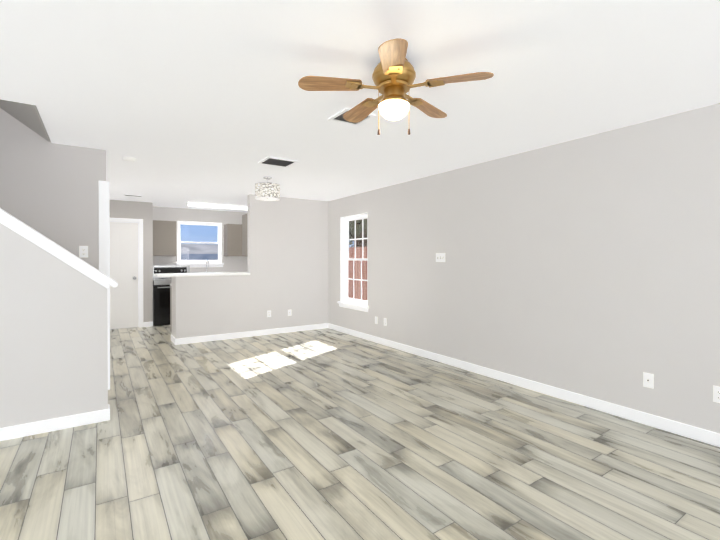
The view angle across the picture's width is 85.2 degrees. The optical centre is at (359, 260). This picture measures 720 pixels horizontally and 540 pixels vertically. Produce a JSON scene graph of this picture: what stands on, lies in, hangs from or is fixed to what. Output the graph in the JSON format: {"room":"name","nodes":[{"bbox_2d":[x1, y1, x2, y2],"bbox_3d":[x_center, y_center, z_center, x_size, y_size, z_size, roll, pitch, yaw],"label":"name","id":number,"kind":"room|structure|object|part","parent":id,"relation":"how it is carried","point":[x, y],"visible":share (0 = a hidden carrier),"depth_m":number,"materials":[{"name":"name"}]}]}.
{"room":"living room","nodes":[
{"label":"living room","id":0,"kind":"room"},
{"bbox_2d":[0,99,50,141],"bbox_3d":[-3.903,-2.351,2.374,3.135,2.454,1.210,0,0,-34],"label":"ceiling soffit","id":1,"kind":"structure","parent":0,"point":[28,115],"depth_m":3.30,"materials":[{"name":"paint"}]},
{"bbox_2d":[0,108,105,269],"bbox_3d":[-4.042,-1.132,3.075,3.436,4.900,0.120,0,0,-34],"label":"wall","id":2,"kind":"structure","parent":0,"point":[49,190],"depth_m":3.74,"materials":[{"name":"paint"}]},
{"bbox_2d":[79,246,87,257],"bbox_3d":[-2.734,-0.092,3.873,0.072,0.116,0.009,0,0,-34],"label":"light switch","id":3,"kind":"object","parent":2,"relation":"attached to","point":[83,251],"visible":1,"depth_m":3.87,"materials":[{"name":"white plastic"}]},
{"bbox_2d":[98,181,109,389],"bbox_3d":[-2.628,0.252,4.024,0.092,2.120,0.160,0,0,-34],"label":"door frame","id":4,"kind":"structure","parent":2,"relation":"attached to","point":[104,241],"depth_m":3.96,"materials":[{"name":"white wood"}]},
{"bbox_2d":[0,223,107,427],"bbox_3d":[-3.546,-1.128,2.324,3.430,4.900,0.120,0,0,-34],"label":"wall","id":5,"kind":"structure","parent":0,"point":[53,337],"depth_m":3.02,"materials":[{"name":"paint"}]},
{"bbox_2d":[0,406,109,440],"bbox_3d":[-3.505,1.275,2.289,3.444,0.095,0.018,0,0,-34],"label":"baseboard","id":6,"kind":"structure","parent":5,"relation":"attached to","point":[28,429],"depth_m":3.03,"materials":[{"name":"white wood"}]},
{"bbox_2d":[0,208,117,288],"bbox_3d":[-2.790,-0.462,2.831,1.759,1.387,0.205,0,0,-34],"label":"trim","id":7,"kind":"structure","parent":5,"relation":"on","point":[19,227],"depth_m":3.02,"materials":[{"name":"white wood"}]},
{"bbox_2d":[109,200,152,326],"bbox_3d":[-4.607,0.070,7.450,1.170,2.440,0.120,0,0,-34],"label":"wall","id":8,"kind":"structure","parent":0,"point":[130,209],"depth_m":7.65,"materials":[{"name":"paint"}]},
{"bbox_2d":[110,222,138,328],"bbox_3d":[-4.600,0.276,7.377,0.744,2.014,0.122,0,0,-34],"label":"door leaf","id":9,"kind":"structure","parent":8,"relation":"in","point":[124,310],"depth_m":7.47,"materials":[{"name":"white wood"}]},
{"bbox_2d":[110,218,142,326],"bbox_3d":[-4.632,0.239,7.425,0.904,2.102,0.136,0,0,-34],"label":"door frame","id":10,"kind":"structure","parent":8,"relation":"attached to","point":[140,258],"depth_m":7.60,"materials":[{"name":"white wood"}]},
{"bbox_2d":[153,206,247,272],"bbox_3d":[-3.343,0.060,9.017,2.910,2.440,0.130,0,0,-34],"label":"wall","id":11,"kind":"structure","parent":0,"point":[235,264],"depth_m":8.82,"materials":[{"name":"paint"}]},
{"bbox_2d":[153,220,175,255],"bbox_3d":[-4.130,-0.470,8.213,0.466,0.730,0.326,0,0,-34],"label":"upper cabinet","id":12,"kind":"object","parent":11,"relation":"attached to","point":[164,238],"visible":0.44,"depth_m":8.08,"materials":[{"name":"beige wood"}]},
{"bbox_2d":[176,221,223,266],"bbox_3d":[-3.600,-0.368,8.813,1.010,1.020,0.170,0,0,-34],"label":"window","id":13,"kind":"structure","parent":11,"relation":"in","point":[219,237],"depth_m":8.85,"materials":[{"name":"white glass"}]},
{"bbox_2d":[224,224,241,255],"bbox_3d":[-2.886,-0.475,9.040,0.422,0.730,0.326,0,0,-34],"label":"upper cabinet","id":14,"kind":"object","parent":11,"relation":"attached to","point":[232,239],"visible":0.38,"depth_m":8.85,"materials":[{"name":"beige wood"}]},
{"bbox_2d":[171,194,327,338],"bbox_3d":[-1.849,0.073,6.972,2.685,2.440,0.430,0,0,-34],"label":"wall","id":15,"kind":"structure","parent":0,"point":[287,248],"depth_m":6.88,"materials":[{"name":"paint"}]},
{"bbox_2d":[154,272,249,276],"bbox_3d":[-2.595,0.220,6.486,1.413,0.038,0.515,0,0,-34],"label":"countertop","id":16,"kind":"structure","parent":15,"relation":"on","point":[197,274],"depth_m":6.33,"materials":[{"name":"white stone"}]},
{"bbox_2d":[242,214,246,255],"bbox_3d":[-1.832,-0.462,7.078,0.505,0.730,0.329,0,0,-34],"label":"upper cabinet","id":17,"kind":"object","parent":15,"relation":"attached to","point":[244,234],"visible":0.19,"depth_m":6.86,"materials":[{"name":"beige wood"}]},
{"bbox_2d":[172,323,327,344],"bbox_3d":[-1.741,1.247,6.785,2.679,0.095,0.022,0,0,-34],"label":"baseboard","id":18,"kind":"structure","parent":15,"relation":"attached to","point":[189,340],"depth_m":6.64,"materials":[{"name":"white wood"}]},
{"bbox_2d":[0,324,719,539],"bbox_3d":[-1.945,1.377,3.218,7.310,0.120,11.350,0,0,-34],"label":"floor","id":19,"kind":"structure","parent":0,"point":[324,434],"depth_m":2.60,"materials":[{"name":"grey wood"}]},
{"bbox_2d":[170,284,171,331],"bbox_3d":[-2.679,0.858,6.866,1.139,0.872,0.297,0,0,-34],"label":"base cabinet","id":20,"kind":"object","parent":19,"relation":"on","point":[171,306],"depth_m":6.56,"materials":[{"name":"grey wood"}]},
{"bbox_2d":[153,265,189,325],"bbox_3d":[-3.896,0.691,8.149,0.764,1.190,0.701,0,0,-34],"label":"range","id":21,"kind":"object","parent":19,"relation":"on","point":[161,301],"visible":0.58,"depth_m":7.80,"materials":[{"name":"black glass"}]},
{"bbox_2d":[0,0,719,211],"bbox_3d":[-1.945,-1.183,3.202,7.310,0.120,11.350,0,0,-34],"label":"ceiling","id":22,"kind":"structure","parent":0,"point":[182,102],"depth_m":2.42,"materials":[{"name":"paint"}]},
{"bbox_2d":[123,157,135,161],"bbox_3d":[-2.530,-1.111,4.297,0.132,0.037,0.132,0,0,-34],"label":"smoke detector","id":23,"kind":"object","parent":22,"relation":"attached to","point":[129,159],"visible":1,"depth_m":4.26,"materials":[{"name":"white plastic"}]},
{"bbox_2d":[123,194,143,196],"bbox_3d":[-3.950,-1.138,6.823,0.300,0.013,0.160,0,0,-34],"label":"ceiling vent","id":24,"kind":"object","parent":22,"relation":"in","point":[133,195],"visible":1,"depth_m":6.78,"materials":[{"name":"white metal"}]},
{"bbox_2d":[186,202,246,209],"bbox_3d":[-2.872,-1.117,7.984,1.228,0.071,0.140,0,0,-34],"label":"ceiling fixture","id":25,"kind":"object","parent":22,"relation":"attached to","point":[197,204],"visible":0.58,"depth_m":7.91,"materials":[{"name":"white plastic"}]},
{"bbox_2d":[255,176,280,200],"bbox_3d":[-1.245,-0.983,5.284,0.338,0.304,0.338,0,0,-34],"label":"drum light","id":26,"kind":"object","parent":22,"relation":"attached to","point":[267,191],"visible":1,"depth_m":5.16,"materials":[{"name":"silver metal"}]},
{"bbox_2d":[257,156,298,167],"bbox_3d":[-0.935,-1.123,4.456,0.360,0.013,0.340,0,0,-34],"label":"ceiling vent","id":27,"kind":"object","parent":22,"relation":"in","point":[276,161],"visible":1,"depth_m":4.44,"materials":[{"name":"black metal"}]},
{"bbox_2d":[328,108,375,125],"bbox_3d":[-0.066,-1.115,3.041,0.270,0.013,0.270,0,0,-34],"label":"ceiling vent","id":28,"kind":"object","parent":22,"relation":"in","point":[337,117],"visible":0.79,"depth_m":3.05,"materials":[{"name":"white metal"}]},
{"bbox_2d":[298,38,493,134],"bbox_3d":[0.177,-0.914,2.239,1.021,0.404,0.992,0,0,-34],"label":"ceiling fan","id":29,"kind":"object","parent":22,"relation":"hanging from","point":[393,75],"visible":1,"depth_m":2.13,"materials":[{"name":"brown wood"}]},
{"bbox_3d":[-0.162,-0.959,2.125,0.347,0.006,0.136,-4,-8,-13],"label":"blade","id":30,"kind":"part","parent":29,"relation":"part of","materials":[{"name":"brown wood"}]},
{"bbox_3d":[0.007,-0.962,2.514,0.136,0.006,0.347,10,-8,-30],"label":"blade","id":31,"kind":"part","parent":29,"relation":"part of","materials":[{"name":"brown wood"}]},
{"bbox_3d":[0.156,-0.958,1.844,0.136,0.006,0.347,-9,3,6],"label":"blade","id":32,"kind":"part","parent":29,"relation":"part of","materials":[{"name":"brown wood"}]},
{"bbox_3d":[0.430,-0.961,2.474,0.136,0.006,0.347,12,5,41],"label":"blade","id":33,"kind":"part","parent":29,"relation":"part of","materials":[{"name":"brown wood"}]},
{"bbox_3d":[0.522,-0.959,2.060,0.347,0.006,0.136,4,11,23],"label":"blade","id":34,"kind":"part","parent":29,"relation":"part of","materials":[{"name":"brown wood"}]},
{"bbox_2d":[328,103,719,433],"bbox_3d":[1.036,0.084,5.192,0.150,2.440,11.350,0,0,-34],"label":"wall","id":35,"kind":"structure","parent":0,"point":[588,266],"depth_m":3.65,"materials":[{"name":"paint"}]},
{"bbox_2d":[337,213,368,311],"bbox_3d":[-0.075,0.019,6.818,0.190,1.630,0.940,0,0,-34],"label":"window","id":36,"kind":"structure","parent":35,"relation":"in","point":[344,242],"depth_m":7.07,"materials":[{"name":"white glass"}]},
{"bbox_3d":[-0.025,-0.029,6.851,0.035,1.402,0.738,0,0,-34],"label":"window glass","id":37,"kind":"part","parent":36,"relation":"part of","materials":[{"name":"clear glass"}]},
{"bbox_2d":[436,253,444,261],"bbox_3d":[1.035,-0.045,5.045,0.014,0.116,0.164,0,0,-34],"label":"light switch","id":38,"kind":"object","parent":35,"relation":"attached to","point":[440,257],"visible":1,"depth_m":5.04,"materials":[{"name":"white plastic"}]},
{"bbox_2d":[328,323,719,446],"bbox_3d":[1.711,1.264,4.033,0.018,0.095,8.420,0,0,-34],"label":"baseboard","id":39,"kind":"structure","parent":35,"relation":"attached to","point":[651,420],"depth_m":3.67,"materials":[{"name":"white wood"}]},
{"bbox_2d":[643,372,653,388],"bbox_3d":[2.309,0.957,3.136,0.012,0.116,0.072,0,0,-34],"label":"electrical outlet","id":40,"kind":"object","parent":35,"relation":"attached to","point":[648,380],"visible":1,"depth_m":3.13,"materials":[{"name":"white plastic"}]},
{"bbox_2d":[713,385,719,402],"bbox_3d":[2.550,0.950,2.776,0.009,0.116,0.072,0,0,-34],"label":"electrical outlet","id":41,"kind":"object","parent":35,"relation":"attached to","point":[716,393],"visible":1,"depth_m":2.79,"materials":[{"name":"white plastic"}]},
{"label":"outside","id":42,"kind":"structure","parent":0,"visible":0},
{"bbox_3d":[-13.961,1.519,38.755,140.000,0.150,160.000,0,0,-34],"label":"ground","id":43,"kind":"structure","parent":42,"visible":0},
{"bbox_2d":[181,244,217,259],"bbox_3d":[-26.959,-0.811,67.325,19.001,4.150,11.000,0,0,-34],"label":"house","id":44,"kind":"structure","parent":43,"relation":"on","point":[196,253],"depth_m":61.79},
{"bbox_2d":[348,247,366,299],"bbox_3d":[-1.153,0.650,5.031,20.000,2.010,17.660,0,0,-34],"label":"fence","id":45,"kind":"object","parent":43,"relation":"on","point":[356,269],"depth_m":10.98,"materials":[{"name":"brown wood"}]},
{"bbox_2d":[349,219,366,246],"bbox_3d":[-0.424,-3.010,21.623,10.954,9.123,15.586,0,0,-34],"label":"trees","id":46,"kind":"object","parent":43,"relation":"on","point":[358,232],"depth_m":14.85,"materials":[{"name":"green plant"}]}
]}

